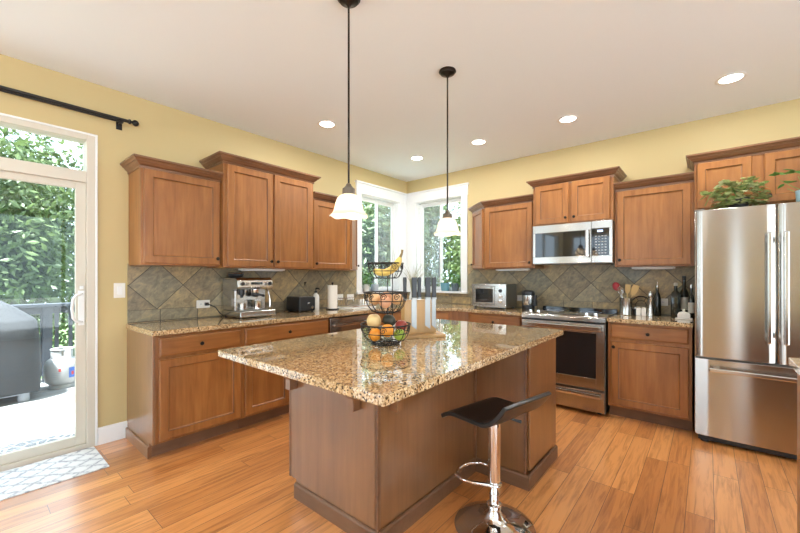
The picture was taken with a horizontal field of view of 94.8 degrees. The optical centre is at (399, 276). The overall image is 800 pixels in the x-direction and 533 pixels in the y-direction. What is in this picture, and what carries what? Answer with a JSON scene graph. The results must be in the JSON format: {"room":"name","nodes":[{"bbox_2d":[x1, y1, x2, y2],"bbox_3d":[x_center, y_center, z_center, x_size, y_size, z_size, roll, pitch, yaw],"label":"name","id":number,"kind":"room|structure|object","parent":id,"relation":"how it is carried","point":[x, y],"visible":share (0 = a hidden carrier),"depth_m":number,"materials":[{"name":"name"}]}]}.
{"room":"kitchen","nodes":[
{"label":"kitchen","id":0,"kind":"room"},
{"bbox_2d":[0,54,406,427],"bbox_3d":[-2.792,-0.093,2.384,0.140,2.774,9.140,0,0,40],"label":"wall","id":1,"kind":"structure","parent":0,"point":[163,132],"depth_m":2.93,"materials":[{"name":"yellow paint"}]},
{"bbox_2d":[0,113,97,471],"bbox_3d":[-2.952,0.104,2.159,0.163,2.379,1.829,0,0,40],"label":"door","id":2,"kind":"structure","parent":1,"relation":"in","point":[85,182],"depth_m":2.77,"materials":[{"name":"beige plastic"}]},
{"bbox_2d":[0,85,138,129],"bbox_3d":[-2.897,-1.214,2.067,0.104,0.084,2.399,0,0,40],"label":"curtain rod","id":3,"kind":"object","parent":1,"relation":"attached to","point":[119,121],"visible":1,"depth_m":2.64,"materials":[{"name":"black metal"}]},
{"bbox_2d":[98,421,126,444],"bbox_3d":[-2.260,1.228,2.898,0.016,0.132,0.189,0,0,40],"label":"baseboard","id":4,"kind":"structure","parent":1,"relation":"attached to","point":[117,431],"depth_m":2.89,"materials":[{"name":"white paint"}]},
{"bbox_2d":[114,283,124,297],"bbox_3d":[-2.235,0.108,2.933,0.010,0.118,0.075,0,0,40],"label":"light switch","id":5,"kind":"object","parent":1,"relation":"attached to","point":[119,288],"visible":1,"depth_m":2.93,"materials":[{"name":"white plastic"}]},
{"bbox_2d":[120,153,223,266],"bbox_3d":[-1.887,-0.499,3.070,0.368,0.815,0.654,0,0,40],"label":"upper cabinet","id":6,"kind":"object","parent":1,"relation":"attached to","point":[174,208],"visible":1,"depth_m":2.95,"materials":[{"name":"brown wood"}]},
{"bbox_2d":[199,151,320,269],"bbox_3d":[-1.351,-0.577,3.672,0.418,0.991,1.071,0,0,40],"label":"upper cabinet","id":7,"kind":"object","parent":1,"relation":"attached to","point":[266,209],"visible":1,"depth_m":3.48,"materials":[{"name":"brown wood"}]},
{"bbox_2d":[238,268,284,270],"bbox_3d":[-1.374,-0.069,3.675,0.080,0.024,0.460,0,0,40],"label":"light","id":8,"kind":"object","parent":7,"relation":"attached to","point":[241,269],"visible":0.98,"depth_m":3.59,"materials":[{"name":"white"}]},
{"bbox_2d":[127,264,402,323],"bbox_3d":[-1.051,0.143,4.349,0.012,0.500,3.588,0,0,40],"label":"tiled wall","id":9,"kind":"structure","parent":1,"relation":"attached to","point":[154,293],"depth_m":3.39,"materials":[{"name":"tile"}]},
{"bbox_2d":[196,300,209,307],"bbox_3d":[-1.822,0.253,3.408,0.010,0.072,0.118,0,0,40],"label":"outlet","id":10,"kind":"object","parent":9,"relation":"attached to","point":[199,303],"visible":1,"depth_m":3.40,"materials":[{"name":"white plastic"}]},
{"bbox_2d":[299,191,358,270],"bbox_3d":[-0.739,-0.495,4.428,0.388,0.834,0.988,0,0,40],"label":"upper cabinet","id":11,"kind":"object","parent":1,"relation":"attached to","point":[334,240],"visible":0.66,"depth_m":4.15,"materials":[{"name":"brown wood"}]},
{"bbox_2d":[355,180,406,293],"bbox_3d":[-0.287,-0.525,5.347,0.185,1.518,1.100,0,0,40],"label":"window","id":12,"kind":"structure","parent":1,"relation":"in","point":[367,192],"depth_m":5.51,"materials":[{"name":"white paint"}]},
{"bbox_2d":[362,274,373,291],"bbox_3d":[-0.468,0.079,5.080,0.238,0.247,0.234,0,0,40],"label":"potted plant","id":13,"kind":"object","parent":12,"relation":"on","point":[365,286],"visible":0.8,"depth_m":5.04,"materials":[{"name":"green plant"}]},
{"bbox_2d":[371,283,378,290],"bbox_3d":[-0.358,0.145,5.211,0.110,0.115,0.110,0,0,40],"label":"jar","id":14,"kind":"object","parent":12,"relation":"on","point":[374,287],"visible":0.86,"depth_m":5.17,"materials":[{"name":"blue ceramic"}]},
{"bbox_2d":[0,404,796,532],"bbox_3d":[-0.021,1.323,-0.023,7.480,0.060,9.280,0,0,40],"label":"floor","id":15,"kind":"structure","parent":0,"point":[610,473],"depth_m":2.21,"materials":[{"name":"brown wood"}]},
{"bbox_2d":[0,446,108,500],"bbox_3d":[-2.521,1.290,2.210,0.455,0.008,1.150,0,0,40],"label":"floor mat","id":16,"kind":"object","parent":15,"relation":"on","point":[27,478],"visible":1,"depth_m":2.43,"materials":[{"name":"white fabric"}]},
{"bbox_2d":[126,327,241,458],"bbox_3d":[-1.750,0.856,3.006,0.660,0.876,0.662,0,0,40],"label":"base cabinet","id":17,"kind":"object","parent":15,"relation":"on","point":[181,393],"visible":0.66,"depth_m":2.78,"materials":[{"name":"brown wood"}]},
{"bbox_2d":[238,318,327,428],"bbox_3d":[-1.244,0.856,3.612,0.660,0.876,0.915,0,0,40],"label":"base cabinet","id":18,"kind":"object","parent":15,"relation":"on","point":[265,395],"visible":0.32,"depth_m":3.25,"materials":[{"name":"brown wood"}]},
{"bbox_2d":[328,313,369,332],"bbox_3d":[-0.751,0.857,4.197,0.665,0.874,0.600,0,0,40],"label":"dishwasher","id":19,"kind":"object","parent":15,"relation":"on","point":[350,322],"visible":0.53,"depth_m":3.95,"materials":[{"name":"black plastic"}]},
{"bbox_2d":[368,311,467,325],"bbox_3d":[0.192,0.856,4.734,1.424,0.876,1.424,0,0,40],"label":"base cabinet","id":20,"kind":"object","parent":15,"relation":"on","point":[447,315],"visible":0.02,"depth_m":4.46,"materials":[{"name":"brown wood"}]},
{"bbox_2d":[126,302,539,335],"bbox_3d":[-0.252,0.398,3.673,2.079,0.036,3.599,0,0,40],"label":"countertop","id":21,"kind":"structure","parent":20,"relation":"on","point":[159,328],"depth_m":3.35,"materials":[{"name":"stone"}]},
{"bbox_2d":[222,272,275,318],"bbox_3d":[-1.433,0.170,3.538,0.396,0.420,0.376,0,0,40],"label":"espresso machine","id":22,"kind":"object","parent":21,"relation":"on","point":[242,297],"visible":0.99,"depth_m":3.46,"materials":[{"name":"grey metal"}]},
{"bbox_2d":[222,308,275,317],"bbox_3d":[-1.452,0.341,3.539,0.365,0.053,0.350,0,0,40],"label":"drip tray","id":23,"kind":"object","parent":22,"relation":"on","point":[234,312],"depth_m":3.42,"materials":[{"name":"grey metal"}]},
{"bbox_2d":[287,296,314,312],"bbox_3d":[-1.077,0.295,4.029,0.272,0.168,0.214,0,0,40],"label":"toaster","id":24,"kind":"object","parent":21,"relation":"on","point":[300,304],"visible":1,"depth_m":3.95,"materials":[{"name":"black plastic"}]},
{"bbox_2d":[313,287,319,310],"bbox_3d":[-0.946,0.249,4.147,0.077,0.259,0.074,0,0,-25],"label":"soap bottle","id":25,"kind":"object","parent":21,"relation":"on","point":[315,295],"visible":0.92,"depth_m":4.12,"materials":[{"name":"white plastic"}]},
{"bbox_2d":[326,282,338,309],"bbox_3d":[-0.786,0.221,4.285,0.156,0.317,0.155,0,0,40],"label":"paper towel roll","id":26,"kind":"object","parent":21,"relation":"on","point":[332,289],"visible":1,"depth_m":4.24,"materials":[{"name":"white paper"}]},
{"bbox_2d":[337,297,375,309],"bbox_3d":[-0.532,0.318,4.496,0.300,0.123,0.380,0,0,40],"label":"dish rack","id":27,"kind":"object","parent":21,"relation":"on","point":[353,306],"visible":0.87,"depth_m":4.43,"materials":[{"name":"white plastic"}]},
{"bbox_2d":[337,306,375,309],"bbox_3d":[-0.532,0.373,4.496,0.300,0.012,0.380,0,0,40],"label":"tray","id":28,"kind":"object","parent":27,"relation":"on","point":[346,307],"depth_m":4.40,"materials":[{"name":"white ceramic"}]},
{"bbox_2d":[404,266,422,298],"bbox_3d":[0.203,0.094,5.233,0.328,0.570,0.259,0,0,40],"label":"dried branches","id":29,"kind":"object","parent":21,"relation":"on","point":[413,275],"visible":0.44,"depth_m":5.19,"materials":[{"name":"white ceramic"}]},
{"bbox_2d":[472,284,516,308],"bbox_3d":[1.146,0.233,4.499,0.440,0.292,0.344,0,0,40],"label":"toaster oven","id":30,"kind":"object","parent":21,"relation":"on","point":[504,296],"visible":1,"depth_m":4.38,"materials":[{"name":"silver metal"}]},
{"bbox_2d":[521,290,536,309],"bbox_3d":[1.489,0.266,4.262,0.152,0.226,0.164,0,0,-14],"label":"coffee grinder","id":31,"kind":"object","parent":21,"relation":"on","point":[529,299],"visible":0.96,"depth_m":4.21,"materials":[{"name":"black plastic"}]},
{"bbox_2d":[283,338,557,532],"bbox_3d":[0.171,0.855,2.344,1.097,0.877,1.685,0,0,40],"label":"kitchen island","id":32,"kind":"object","parent":15,"relation":"on","point":[361,466],"visible":0.56,"depth_m":2.06,"materials":[{"name":"brown wood"}]},
{"bbox_2d":[218,319,562,406],"bbox_3d":[0.111,0.398,2.273,1.167,0.036,1.908,0,0,40],"label":"island countertop","id":33,"kind":"structure","parent":32,"relation":"on","point":[345,363],"depth_m":1.77,"materials":[{"name":"stone"}]},
{"bbox_2d":[360,262,410,345],"bbox_3d":[-0.081,0.150,2.080,0.288,0.459,0.288,0,0,17],"label":"fruit stand","id":34,"kind":"object","parent":33,"relation":"on","point":[385,264],"visible":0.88,"depth_m":2.02,"materials":[{"name":"black metal"}]},
{"bbox_2d":[367,313,380,328],"bbox_3d":[-0.149,0.254,2.110,0.084,0.092,0.083,0,0,-37],"label":"apple","id":35,"kind":"object","parent":34,"relation":"in","point":[374,319],"visible":0.8,"depth_m":2.08,"materials":[{"name":"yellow food"}]},
{"bbox_2d":[368,294,379,304],"bbox_3d":[-0.143,0.124,2.080,0.072,0.068,0.071,0,0,21],"label":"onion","id":36,"kind":"object","parent":34,"relation":"in","point":[376,296],"visible":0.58,"depth_m":2.05,"materials":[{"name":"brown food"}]},
{"bbox_2d":[368,328,381,340],"bbox_3d":[-0.139,0.320,2.045,0.073,0.075,0.074,0,0,-16],"label":"orange","id":37,"kind":"object","parent":34,"relation":"in","point":[374,331],"visible":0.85,"depth_m":2.02,"materials":[{"name":"orange food"}]},
{"bbox_2d":[379,296,390,307],"bbox_3d":[-0.081,0.138,2.028,0.067,0.069,0.068,0,0,-6],"label":"peach","id":38,"kind":"object","parent":34,"relation":"in","point":[384,304],"visible":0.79,"depth_m":2.00,"materials":[{"name":"brown food"}]},
{"bbox_2d":[367,262,403,278],"bbox_3d":[-0.081,-0.035,2.080,0.208,0.089,0.208,0,0,40],"label":"basket","id":39,"kind":"object","parent":34,"relation":"on","point":[385,264],"depth_m":2.02,"materials":[{"name":"black metal"}]},
{"bbox_2d":[363,291,407,313],"bbox_3d":[-0.081,0.145,2.080,0.252,0.118,0.252,0,0,40],"label":"basket","id":40,"kind":"object","parent":34,"relation":"on","point":[368,292],"depth_m":2.03,"materials":[{"name":"black metal"}]},
{"bbox_2d":[360,320,410,343],"bbox_3d":[-0.081,0.316,2.080,0.288,0.104,0.288,0,0,40],"label":"basket","id":41,"kind":"object","parent":34,"relation":"on","point":[380,340],"depth_m":2.00,"materials":[{"name":"black metal"}]},
{"bbox_2d":[381,324,392,336],"bbox_3d":[-0.069,0.296,2.032,0.073,0.075,0.074,0,0,26],"label":"orange","id":42,"kind":"object","parent":34,"relation":"in","point":[389,330],"visible":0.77,"depth_m":2.01,"materials":[{"name":"orange food"}]},
{"bbox_2d":[373,250,402,275],"bbox_3d":[-0.064,-0.076,2.036,0.173,0.145,0.043,0,0,8],"label":"banana","id":43,"kind":"object","parent":34,"relation":"in","point":[379,273],"visible":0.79,"depth_m":2.02,"materials":[{"name":"yellow food"}]},
{"bbox_2d":[382,314,395,325],"bbox_3d":[-0.063,0.251,2.120,0.080,0.070,0.067,0,0,4],"label":"avocado","id":44,"kind":"object","parent":34,"relation":"in","point":[387,319],"visible":0.88,"depth_m":2.10,"materials":[{"name":"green food"}]},
{"bbox_2d":[390,294,402,304],"bbox_3d":[-0.019,0.124,2.085,0.071,0.068,0.072,0,0,-26],"label":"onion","id":45,"kind":"object","parent":34,"relation":"in","point":[400,295],"visible":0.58,"depth_m":2.06,"materials":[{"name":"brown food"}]},
{"bbox_2d":[394,328,404,340],"bbox_3d":[-0.003,0.321,2.050,0.066,0.067,0.065,0,0,-3],"label":"lime","id":46,"kind":"object","parent":34,"relation":"in","point":[398,337],"visible":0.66,"depth_m":2.03,"materials":[{"name":"green food"}]},
{"bbox_2d":[395,320,406,329],"bbox_3d":[0.007,0.278,2.110,0.069,0.066,0.070,0,0,-16],"label":"apple","id":47,"kind":"object","parent":34,"relation":"in","point":[399,322],"visible":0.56,"depth_m":2.09,"materials":[{"name":"red food"}]},
{"bbox_2d":[401,299,445,338],"bbox_3d":[0.131,0.263,2.352,0.280,0.232,0.170,0,0,-17],"label":"knife block","id":48,"kind":"object","parent":33,"relation":"on","point":[422,331],"visible":0.59,"depth_m":2.33,"materials":[{"name":"brown wood"}]},
{"bbox_2d":[403,277,406,299],"bbox_3d":[0.031,0.075,2.344,0.024,0.144,0.017,0,0,-17],"label":"knife","id":49,"kind":"object","parent":48,"relation":"in","point":[404,278],"visible":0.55,"depth_m":2.34,"materials":[{"name":"black plastic"}]},
{"bbox_2d":[411,277,416,328],"bbox_3d":[0.090,0.169,2.321,0.038,0.331,0.017,0,0,-17],"label":"knife","id":50,"kind":"object","parent":48,"relation":"in","point":[413,279],"visible":1,"depth_m":2.32,"materials":[{"name":"silver metal"}]},
{"bbox_2d":[417,277,421,299],"bbox_3d":[0.124,0.075,2.367,0.026,0.144,0.017,0,0,-17],"label":"knife","id":51,"kind":"object","parent":48,"relation":"in","point":[419,297],"visible":1,"depth_m":2.36,"materials":[{"name":"black plastic"}]},
{"bbox_2d":[425,277,430,327],"bbox_3d":[0.178,0.169,2.348,0.040,0.331,0.017,0,0,-17],"label":"knife","id":52,"kind":"object","parent":48,"relation":"in","point":[427,279],"visible":1,"depth_m":2.35,"materials":[{"name":"silver metal"}]},
{"bbox_2d":[431,277,436,327],"bbox_3d":[0.218,0.169,2.360,0.032,0.331,0.017,0,0,-17],"label":"knife","id":53,"kind":"object","parent":48,"relation":"in","point":[433,297],"visible":1,"depth_m":2.36,"materials":[{"name":"silver metal"}]},
{"bbox_2d":[468,312,522,325],"bbox_3d":[1.241,0.856,4.356,0.660,0.876,0.660,0,0,40],"label":"base cabinet","id":54,"kind":"object","parent":15,"relation":"on","point":[514,320],"visible":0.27,"depth_m":4.11,"materials":[{"name":"brown wood"}]},
{"bbox_2d":[441,391,550,532],"bbox_3d":[0.486,0.937,1.913,0.410,0.713,0.432,0,0,-38],"label":"bar stool","id":55,"kind":"object","parent":15,"relation":"on","point":[491,515],"visible":1,"depth_m":1.89,"materials":[{"name":"silver metal"}]},
{"bbox_2d":[522,306,617,414],"bbox_3d":[1.772,0.817,3.853,0.792,0.952,0.722,0,0,40],"label":"range","id":56,"kind":"object","parent":15,"relation":"on","point":[582,348],"visible":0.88,"depth_m":3.52,"materials":[{"name":"silver metal"}]},
{"bbox_2d":[533,306,617,316],"bbox_3d":[1.819,0.366,3.910,0.792,0.045,0.575,0,0,40],"label":"cooktop","id":57,"kind":"object","parent":56,"relation":"in","point":[546,309],"depth_m":3.94,"materials":[{"name":"black glass"}]},
{"bbox_2d":[608,322,693,430],"bbox_3d":[2.345,0.856,3.433,0.612,0.876,0.660,0,0,40],"label":"base cabinet","id":58,"kind":"object","parent":15,"relation":"on","point":[651,367],"visible":0.96,"depth_m":3.20,"materials":[{"name":"brown wood"}]},
{"bbox_2d":[607,313,694,327],"bbox_3d":[2.347,0.398,3.434,0.624,0.036,0.632,0,0,40],"label":"countertop","id":59,"kind":"structure","parent":58,"relation":"on","point":[663,320],"depth_m":3.27,"materials":[{"name":"stone"}]},
{"bbox_2d":[619,297,632,314],"bbox_3d":[2.257,0.294,3.677,0.116,0.170,0.115,0,0,40],"label":"utensil crock","id":60,"kind":"object","parent":59,"relation":"on","point":[625,304],"visible":0.97,"depth_m":3.63,"materials":[{"name":"grey metal"}]},
{"bbox_2d":[612,282,621,297],"bbox_3d":[2.235,0.207,3.723,0.151,0.306,0.030,0,0,40],"label":"ladle","id":61,"kind":"object","parent":60,"relation":"in","point":[615,285],"visible":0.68,"depth_m":3.74,"materials":[{"name":"red plastic"}]},
{"bbox_2d":[625,284,630,297],"bbox_3d":[2.272,0.217,3.667,0.049,0.284,0.009,0,0,40],"label":"wooden spoon","id":62,"kind":"object","parent":60,"relation":"in","point":[627,287],"visible":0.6,"depth_m":3.67,"materials":[{"name":"brown wood"}]},
{"bbox_2d":[631,284,638,297],"bbox_3d":[2.283,0.217,3.634,0.143,0.287,0.014,0,0,40],"label":"wooden spatula","id":63,"kind":"object","parent":60,"relation":"in","point":[635,288],"visible":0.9,"depth_m":3.61,"materials":[{"name":"brown wood"}]},
{"bbox_2d":[646,290,654,316],"bbox_3d":[2.403,0.254,3.529,0.066,0.250,0.066,0,0,40],"label":"pepper mill","id":64,"kind":"object","parent":59,"relation":"on","point":[650,310],"visible":1,"depth_m":3.51,"materials":[{"name":"grey metal"}]},
{"bbox_2d":[653,281,660,315],"bbox_3d":[2.513,0.211,3.594,0.064,0.335,0.064,0,0,40],"label":"oil bottle","id":65,"kind":"object","parent":59,"relation":"on","point":[657,298],"visible":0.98,"depth_m":3.57,"materials":[{"name":"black glass"}]},
{"bbox_2d":[671,283,680,317],"bbox_3d":[2.558,0.216,3.413,0.076,0.326,0.076,0,0,34],"label":"bottle","id":66,"kind":"object","parent":59,"relation":"on","point":[675,295],"visible":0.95,"depth_m":3.39,"materials":[{"name":"clear glass"}]},
{"bbox_2d":[675,309,692,319],"bbox_3d":[2.530,0.333,3.279,0.124,0.092,0.090,0,0,40],"label":"butter dish","id":67,"kind":"object","parent":59,"relation":"on","point":[683,315],"visible":1,"depth_m":3.26,"materials":[{"name":"white ceramic"}]},
{"bbox_2d":[680,276,688,311],"bbox_3d":[2.654,0.184,3.437,0.074,0.390,0.074,0,0,40],"label":"bottle","id":68,"kind":"object","parent":59,"relation":"on","point":[684,293],"visible":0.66,"depth_m":3.42,"materials":[{"name":"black glass"}]},
{"bbox_2d":[688,284,694,318],"bbox_3d":[2.651,0.223,3.348,0.049,0.313,0.049,0,0,40],"label":"bottle","id":69,"kind":"object","parent":59,"relation":"on","point":[691,301],"visible":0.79,"depth_m":3.33,"materials":[{"name":"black glass"}]},
{"bbox_2d":[695,202,799,459],"bbox_3d":[2.874,0.381,2.849,0.912,1.826,0.780,0,0,40],"label":"refrigerator","id":70,"kind":"object","parent":15,"relation":"on","point":[747,258],"visible":1,"depth_m":2.71,"materials":[{"name":"silver metal"}]},
{"bbox_2d":[699,176,772,209],"bbox_3d":[2.637,-0.653,2.884,0.367,0.269,0.395,0,0,-32],"label":"potted plant","id":71,"kind":"object","parent":70,"relation":"on","point":[742,200],"visible":0.98,"depth_m":2.82,"materials":[{"name":"green plant"}]},
{"bbox_2d":[769,169,799,201],"bbox_3d":[2.880,-0.661,2.632,0.349,0.282,0.166,0,0,40],"label":"potted plant","id":72,"kind":"object","parent":70,"relation":"on","point":[797,193],"visible":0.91,"depth_m":2.67,"materials":[{"name":"green plant"}]},
{"bbox_2d":[797,374,799,532],"bbox_3d":[1.769,0.855,1.130,0.632,0.877,0.965,0,0,40],"label":"base cabinet","id":73,"kind":"object","parent":15,"relation":"on","point":[798,376],"visible":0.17,"depth_m":1.67,"materials":[{"name":"brown wood"}]},
{"bbox_2d":[789,357,799,375],"bbox_3d":[1.780,0.398,1.121,0.705,0.036,1.025,0,0,40],"label":"countertop","id":74,"kind":"structure","parent":73,"relation":"on","point":[794,363],"depth_m":1.64,"materials":[{"name":"stone"}]},
{"bbox_2d":[0,0,799,181],"bbox_3d":[-0.021,-1.540,-0.023,7.480,0.120,9.280,0,0,40],"label":"ceiling","id":75,"kind":"structure","parent":0,"point":[271,69],"depth_m":2.52,"materials":[{"name":"white paint"}]},
{"bbox_2d":[317,120,336,127],"bbox_3d":[-0.708,-1.477,3.565,0.184,0.006,0.184,0,0,40],"label":"recessed light","id":76,"kind":"object","parent":75,"relation":"in","point":[323,123],"visible":1,"depth_m":3.56,"materials":[{"name":"white paint"}]},
{"bbox_2d":[329,0,367,219],"bbox_3d":[-0.272,-0.898,1.950,0.206,1.165,0.198,0,0,40],"label":"pendant lamp","id":77,"kind":"object","parent":75,"relation":"hanging from","point":[348,205],"visible":1,"depth_m":1.94,"materials":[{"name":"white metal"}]},
{"bbox_2d":[342,183,354,193],"bbox_3d":[-0.272,-0.466,1.950,0.072,0.060,0.072,0,0,40],"label":"socket","id":78,"kind":"object","parent":77,"relation":"attached to","point":[348,189],"depth_m":1.92,"materials":[{"name":"brown metal"}]},
{"bbox_2d":[410,156,423,160],"bbox_3d":[0.212,-1.477,4.585,0.184,0.006,0.184,0,0,40],"label":"recessed light","id":79,"kind":"object","parent":75,"relation":"in","point":[415,158],"visible":1,"depth_m":4.59,"materials":[{"name":"white"}]},
{"bbox_2d":[434,66,460,235],"bbox_3d":[0.342,-0.890,2.647,0.206,1.180,0.198,0,0,40],"label":"pendant lamp","id":80,"kind":"object","parent":75,"relation":"hanging from","point":[447,226],"visible":1,"depth_m":2.62,"materials":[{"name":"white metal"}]},
{"bbox_2d":[443,210,451,217],"bbox_3d":[0.342,-0.451,2.647,0.072,0.060,0.072,0,0,40],"label":"socket","id":81,"kind":"object","parent":80,"relation":"attached to","point":[447,214],"depth_m":2.62,"materials":[{"name":"brown metal"}]},
{"bbox_2d":[470,139,486,144],"bbox_3d":[0.863,-1.477,4.041,0.184,0.006,0.184,0,0,40],"label":"recessed light","id":82,"kind":"object","parent":75,"relation":"in","point":[477,141],"visible":1,"depth_m":4.04,"materials":[{"name":"white"}]},
{"bbox_2d":[557,115,578,123],"bbox_3d":[1.577,-1.477,3.452,0.184,0.006,0.184,0,0,40],"label":"recessed light","id":83,"kind":"object","parent":75,"relation":"in","point":[569,118],"visible":1,"depth_m":3.45,"materials":[{"name":"white"}]},
{"bbox_2d":[715,72,747,84],"bbox_3d":[2.468,-1.477,2.744,0.184,0.006,0.184,0,0,40],"label":"recessed light","id":84,"kind":"object","parent":75,"relation":"in","point":[731,78],"visible":1,"depth_m":2.74,"materials":[{"name":"white"}]},
{"bbox_2d":[407,98,799,412],"bbox_3d":[2.910,-0.093,3.484,7.200,2.774,0.140,0,0,40],"label":"wall","id":85,"kind":"structure","parent":0,"point":[663,151],"depth_m":3.78,"materials":[{"name":"yellow paint"}]},
{"bbox_2d":[407,182,468,293],"bbox_3d":[0.555,-0.525,5.422,1.100,1.518,0.185,0,0,40],"label":"window","id":86,"kind":"structure","parent":85,"relation":"in","point":[416,201],"depth_m":5.47,"materials":[{"name":"white paint"}]},
{"bbox_2d":[440,272,449,290],"bbox_3d":[0.645,0.067,5.303,0.140,0.271,0.132,0,0,25],"label":"potted plant","id":87,"kind":"object","parent":86,"relation":"on","point":[444,286],"visible":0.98,"depth_m":5.25,"materials":[{"name":"green plant"}]},
{"bbox_2d":[448,274,460,290],"bbox_3d":[0.786,0.079,5.191,0.202,0.247,0.188,0,0,-31],"label":"potted plant","id":88,"kind":"object","parent":86,"relation":"on","point":[455,286],"visible":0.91,"depth_m":5.16,"materials":[{"name":"green plant"}]},
{"bbox_2d":[468,194,543,269],"bbox_3d":[1.216,-0.509,4.554,0.993,0.826,0.388,0,0,40],"label":"upper cabinet","id":89,"kind":"object","parent":85,"relation":"attached to","point":[502,228],"visible":0.94,"depth_m":4.35,"materials":[{"name":"brown wood"}]},
{"bbox_2d":[496,269,529,270],"bbox_3d":[1.355,-0.084,4.431,0.400,0.024,0.080,0,0,40],"label":"light","id":90,"kind":"object","parent":89,"relation":"attached to","point":[496,269],"visible":0.91,"depth_m":4.39,"materials":[{"name":"white"}]},
{"bbox_2d":[407,264,694,315],"bbox_3d":[1.447,0.114,4.607,3.515,0.560,0.012,0,0,40],"label":"tiled wall","id":91,"kind":"structure","parent":85,"relation":"attached to","point":[587,285],"depth_m":4.10,"materials":[{"name":"tile"}]},
{"bbox_2d":[661,298,667,305],"bbox_3d":[2.581,0.251,3.644,0.118,0.072,0.010,0,0,40],"label":"outlet","id":92,"kind":"object","parent":91,"relation":"attached to","point":[664,302],"visible":0.51,"depth_m":3.62,"materials":[{"name":"white plastic"}]},
{"bbox_2d":[526,166,626,225],"bbox_3d":[1.887,-0.808,3.968,0.901,0.503,0.428,0,0,40],"label":"upper cabinet","id":93,"kind":"object","parent":85,"relation":"attached to","point":[587,196],"visible":0.97,"depth_m":3.79,"materials":[{"name":"brown wood"}]},
{"bbox_2d":[533,220,614,264],"bbox_3d":[1.875,-0.346,3.949,0.772,0.418,0.445,0,0,40],"label":"microwave","id":94,"kind":"object","parent":93,"relation":"attached to","point":[581,243],"visible":1,"depth_m":3.78,"materials":[{"name":"silver metal"}]},
{"bbox_2d":[613,172,694,267],"bbox_3d":[2.438,-0.504,3.534,0.613,0.816,0.388,0,0,40],"label":"upper cabinet","id":95,"kind":"object","parent":85,"relation":"attached to","point":[655,216],"visible":0.97,"depth_m":3.41,"materials":[{"name":"brown wood"}]},
{"bbox_2d":[632,266,674,268],"bbox_3d":[2.430,-0.084,3.533,0.340,0.024,0.080,0,0,40],"label":"light","id":96,"kind":"object","parent":95,"relation":"attached to","point":[668,267],"visible":0.99,"depth_m":3.49,"materials":[{"name":"white"}]},
{"bbox_2d":[686,136,799,210],"bbox_3d":[2.999,-0.816,3.045,0.988,0.482,0.418,0,0,40],"label":"upper cabinet","id":97,"kind":"object","parent":85,"relation":"attached to","point":[761,160],"visible":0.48,"depth_m":2.97,"materials":[{"name":"brown wood"}]},
{"label":"outside","id":98,"kind":"structure","parent":0,"visible":0},
{"bbox_2d":[0,379,74,445],"bbox_3d":[-3.545,1.389,3.900,2.960,0.090,8.500,0,0,40],"label":"deck","id":99,"kind":"object","parent":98,"point":[48,412],"visible":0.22,"depth_m":3.56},
{"bbox_2d":[0,300,41,401],"bbox_3d":[-4.423,0.793,3.880,0.634,1.100,0.918,0,0,40],"label":"covered grill","id":100,"kind":"object","parent":99,"relation":"on","point":[20,350],"visible":1,"depth_m":3.90,"materials":[{"name":"grey fabric"}]},
{"bbox_2d":[0,433,74,453],"bbox_3d":[-2.937,1.337,2.740,0.500,0.012,1.240,0,0,40],"label":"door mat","id":101,"kind":"object","parent":99,"relation":"on","point":[24,444],"visible":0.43,"depth_m":2.94,"materials":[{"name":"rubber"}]},
{"bbox_2d":[12,302,74,382],"bbox_3d":[-4.527,0.844,4.720,0.140,1.000,8.300,0,0,40],"label":"deck railing","id":102,"kind":"object","parent":99,"relation":"on","point":[45,310],"visible":0.18,"depth_m":4.70,"materials":[{"name":"grey paint"}]},
{"bbox_2d":[43,346,74,388],"bbox_3d":[-4.142,1.108,4.510,0.330,0.471,0.328,0,0,23],"label":"propane tank","id":103,"kind":"object","parent":99,"relation":"on","point":[59,370],"visible":0.97,"depth_m":4.41,"materials":[{"name":"white metal"}]},
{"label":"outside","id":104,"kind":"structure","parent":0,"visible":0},
{"bbox_2d":[41,312,74,378],"bbox_3d":[-0.843,3.018,16.303,65.000,0.050,65.000,0,0,40],"label":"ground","id":105,"kind":"structure","parent":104,"point":[65,341],"depth_m":18.60,"materials":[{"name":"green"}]},
{"bbox_2d":[0,127,74,352],"bbox_3d":[-9.331,-0.503,8.035,4.460,7.507,4.477,0,0,-11],"label":"leafy tree","id":106,"kind":"object","parent":105,"relation":"on","point":[26,235],"visible":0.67,"depth_m":7.80,"materials":[{"name":"green plant"}]},
{"bbox_2d":[0,131,82,355],"bbox_3d":[-11.617,-1.552,13.988,5.820,9.759,5.799,0,0,-15],"label":"leafy tree","id":107,"kind":"object","parent":105,"relation":"on","point":[69,152],"visible":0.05,"depth_m":12.59,"materials":[{"name":"green plant"}]},
{"bbox_2d":[362,207,389,286],"bbox_3d":[-1.377,-0.965,22.504,5.372,8.498,5.353,0,0,-21],"label":"leafy tree","id":108,"kind":"object","parent":105,"relation":"on","point":[379,283],"visible":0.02,"depth_m":21.07,"materials":[{"name":"green plant"}]},
{"bbox_2d":[362,201,438,286],"bbox_3d":[-0.827,-0.305,12.914,4.460,7.082,4.477,0,0,-25],"label":"leafy tree","id":109,"kind":"object","parent":105,"relation":"on","point":[368,255],"visible":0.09,"depth_m":12.83,"materials":[{"name":"green plant"}]},
{"bbox_2d":[424,203,460,286],"bbox_3d":[1.873,-0.809,17.382,5.184,8.404,5.077,0,0,13],"label":"leafy tree","id":110,"kind":"object","parent":105,"relation":"on","point":[433,213],"visible":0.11,"depth_m":16.58,"materials":[{"name":"green plant"}]},
{"bbox_2d":[443,202,460,286],"bbox_3d":[3.732,-0.470,12.605,4.701,7.436,4.684,0,0,16],"label":"leafy tree","id":111,"kind":"object","parent":105,"relation":"on","point":[457,243],"visible":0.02,"depth_m":12.42,"materials":[{"name":"green plant"}]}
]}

